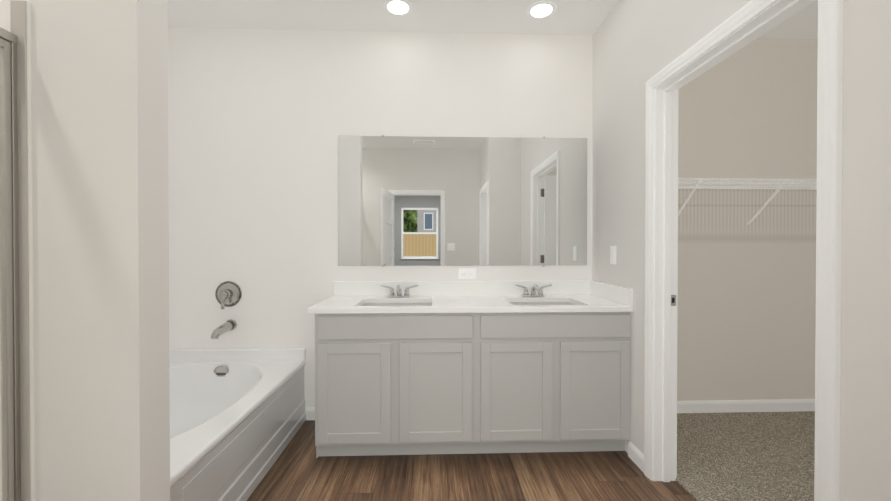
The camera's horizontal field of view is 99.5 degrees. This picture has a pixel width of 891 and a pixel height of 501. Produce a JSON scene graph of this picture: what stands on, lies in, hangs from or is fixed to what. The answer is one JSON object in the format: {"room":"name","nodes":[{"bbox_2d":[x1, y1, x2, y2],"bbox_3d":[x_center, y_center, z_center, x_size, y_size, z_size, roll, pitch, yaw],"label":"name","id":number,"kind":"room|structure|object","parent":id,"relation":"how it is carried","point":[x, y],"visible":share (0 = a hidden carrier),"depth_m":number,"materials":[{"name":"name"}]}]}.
{"room":"bathroom","nodes":[
{"label":"bathroom","id":0,"kind":"room"},
{"bbox_2d":[19,0,169,500],"bbox_3d":[-1.417,-0.166,1.060,1.165,2.750,0.117,0,0,-2],"label":"wall","id":1,"kind":"structure","parent":0,"point":[100,237],"depth_m":1.02,"materials":[{"name":"paint"}]},
{"bbox_2d":[247,420,695,500],"bbox_3d":[0.108,1.259,1.157,4.460,0.100,3.338,0,0,-2],"label":"floor","id":2,"kind":"structure","parent":0,"point":[298,471],"depth_m":1.99,"materials":[{"name":"brown wood"}]},
{"bbox_2d":[0,0,34,500],"bbox_3d":[-1.519,0.231,0.241,0.901,1.968,1.515,0,0,-2],"label":"shower","id":3,"kind":"object","parent":2,"relation":"on","point":[17,451],"visible":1,"depth_m":0.99,"materials":[{"name":"white plastic"}]},
{"bbox_2d":[169,281,305,500],"bbox_3d":[-1.491,0.712,1.886,1.068,0.983,1.520,0,0,-2],"label":"bathtub","id":4,"kind":"object","parent":2,"relation":"on","point":[237,418],"visible":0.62,"depth_m":2.23,"materials":[{"name":"white ceramic"}]},
{"bbox_2d":[315,312,630,457],"bbox_3d":[0.156,0.775,2.426,1.824,0.848,0.552,0,0,-2],"label":"bathroom vanity","id":5,"kind":"object","parent":2,"relation":"on","point":[433,367],"depth_m":2.16,"materials":[{"name":"grey paint"}]},
{"bbox_2d":[308,296,632,315],"bbox_3d":[0.145,0.335,2.414,1.848,0.032,0.568,0,0,-2],"label":"countertop","id":6,"kind":"structure","parent":5,"relation":"on","point":[335,305],"depth_m":2.20,"materials":[{"name":"white stone"}]},
{"bbox_2d":[364,300,431,303],"bbox_3d":[-0.308,0.408,2.349,0.510,0.137,0.383,0,0,-2],"label":"sink","id":7,"kind":"object","parent":6,"relation":"in","point":[365,301],"depth_m":2.51,"materials":[{"name":"white ceramic"}]},
{"bbox_2d":[380,284,419,295],"bbox_3d":[-0.315,0.273,2.534,0.254,0.090,0.150,0,0,-2],"label":"faucet","id":8,"kind":"object","parent":6,"relation":"on","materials":[{"name":"silver metal"}]},
{"bbox_2d":[516,284,551,295],"bbox_3d":[0.611,0.273,2.565,0.254,0.090,0.150,0,0,-2],"label":"faucet","id":9,"kind":"object","parent":6,"relation":"on","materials":[{"name":"silver metal"}]},
{"bbox_2d":[508,300,575,303],"bbox_3d":[0.617,0.408,2.380,0.510,0.137,0.383,0,0,-2],"label":"sink","id":10,"kind":"object","parent":6,"relation":"in","point":[509,301],"depth_m":2.54,"materials":[{"name":"white ceramic"}]},
{"bbox_2d":[167,0,817,38],"bbox_3d":[0.011,-1.577,-0.701,6.420,0.100,7.000,0,0,-2],"label":"ceiling","id":11,"kind":"structure","parent":0,"point":[577,17],"depth_m":2.50,"materials":[{"name":"paint"}]},
{"bbox_2d":[384,0,412,15],"bbox_3d":[-0.301,-1.547,2.401,0.184,0.005,0.184,0,0,-5],"label":"recessed light","id":12,"kind":"object","parent":11,"relation":"in","point":[393,7],"depth_m":2.40,"materials":[{"name":"white paint"}]},
{"bbox_2d":[527,1,555,18],"bbox_3d":[0.618,-1.548,2.432,0.184,0.005,0.184,0,0,-5],"label":"recessed light","id":13,"kind":"object","parent":11,"relation":"in","point":[540,10],"depth_m":2.42,"materials":[{"name":"white paint"}]},
{"bbox_2d":[168,27,817,410],"bbox_3d":[0.464,-0.179,2.765,5.280,2.750,0.124,0,0,-2],"label":"wall","id":14,"kind":"structure","parent":0,"point":[260,121],"depth_m":2.68,"materials":[{"name":"paint"}]},
{"bbox_2d":[333,280,587,295],"bbox_3d":[0.135,0.267,2.688,1.848,0.100,0.020,0,0,-2],"label":"backsplash","id":15,"kind":"structure","parent":14,"relation":"attached to","point":[579,287],"depth_m":2.68,"materials":[{"name":"white stone"}]},
{"bbox_2d":[338,135,586,266],"bbox_3d":[0.132,-0.351,2.689,1.780,0.933,0.009,0,0,-2],"label":"mirror","id":16,"kind":"object","parent":14,"relation":"attached to","point":[420,201],"visible":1,"depth_m":2.69,"materials":[{"name":"clear glass"}]},
{"bbox_2d":[459,268,475,278],"bbox_3d":[0.156,0.167,2.695,0.126,0.076,0.008,0,0,-2],"label":"outlet","id":17,"kind":"object","parent":14,"relation":"attached to","point":[467,273],"visible":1,"depth_m":2.69,"materials":[{"name":"white plastic"}]},
{"bbox_2d":[677,399,814,412],"bbox_3d":[2.070,1.142,2.763,1.790,0.085,0.017,0,0,-2],"label":"baseboard","id":18,"kind":"structure","parent":14,"relation":"attached to","point":[780,405],"depth_m":2.76,"materials":[{"name":"white paint"}]},
{"bbox_2d":[678,178,816,224],"bbox_3d":[2.085,-0.330,2.602,1.802,0.290,0.307,0,0,-2],"label":"wire closet shelf","id":19,"kind":"object","parent":14,"relation":"attached to","point":[806,183],"visible":0.48,"depth_m":2.51,"materials":[{"name":"white metal"}]},
{"bbox_2d":[592,0,890,500],"bbox_3d":[1.155,-0.170,1.625,0.115,2.750,2.210,0,0,-2],"label":"wall","id":20,"kind":"structure","parent":0,"point":[638,45],"depth_m":1.05,"materials":[{"name":"paint"}]},
{"bbox_2d":[588,280,631,303],"bbox_3d":[1.058,0.269,2.436,0.020,0.100,0.545,0,0,-2],"label":"backsplash","id":21,"kind":"structure","parent":20,"relation":"attached to","point":[610,292],"depth_m":2.40,"materials":[{"name":"white stone"}]},
{"bbox_2d":[610,246,615,263],"bbox_3d":[1.067,0.029,2.399,0.008,0.116,0.072,0,0,-2],"label":"light switch","id":22,"kind":"object","parent":20,"relation":"attached to","point":[612,254],"visible":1,"depth_m":2.40,"materials":[{"name":"white plastic"}]},
{"bbox_2d":[644,0,843,500],"bbox_3d":[1.158,0.155,1.545,0.152,2.102,0.959,0,0,-2],"label":"door frame","id":23,"kind":"structure","parent":20,"relation":"attached to","point":[747,24],"depth_m":1.51,"materials":[{"name":"white paint"}]},
{"bbox_2d":[676,411,814,500],"bbox_3d":[2.177,1.249,1.673,1.930,0.112,2.445,0,0,-2],"label":"floor","id":24,"kind":"structure","parent":0,"point":[750,456],"depth_m":2.19,"materials":[{"name":"beige carpet"}]}
]}

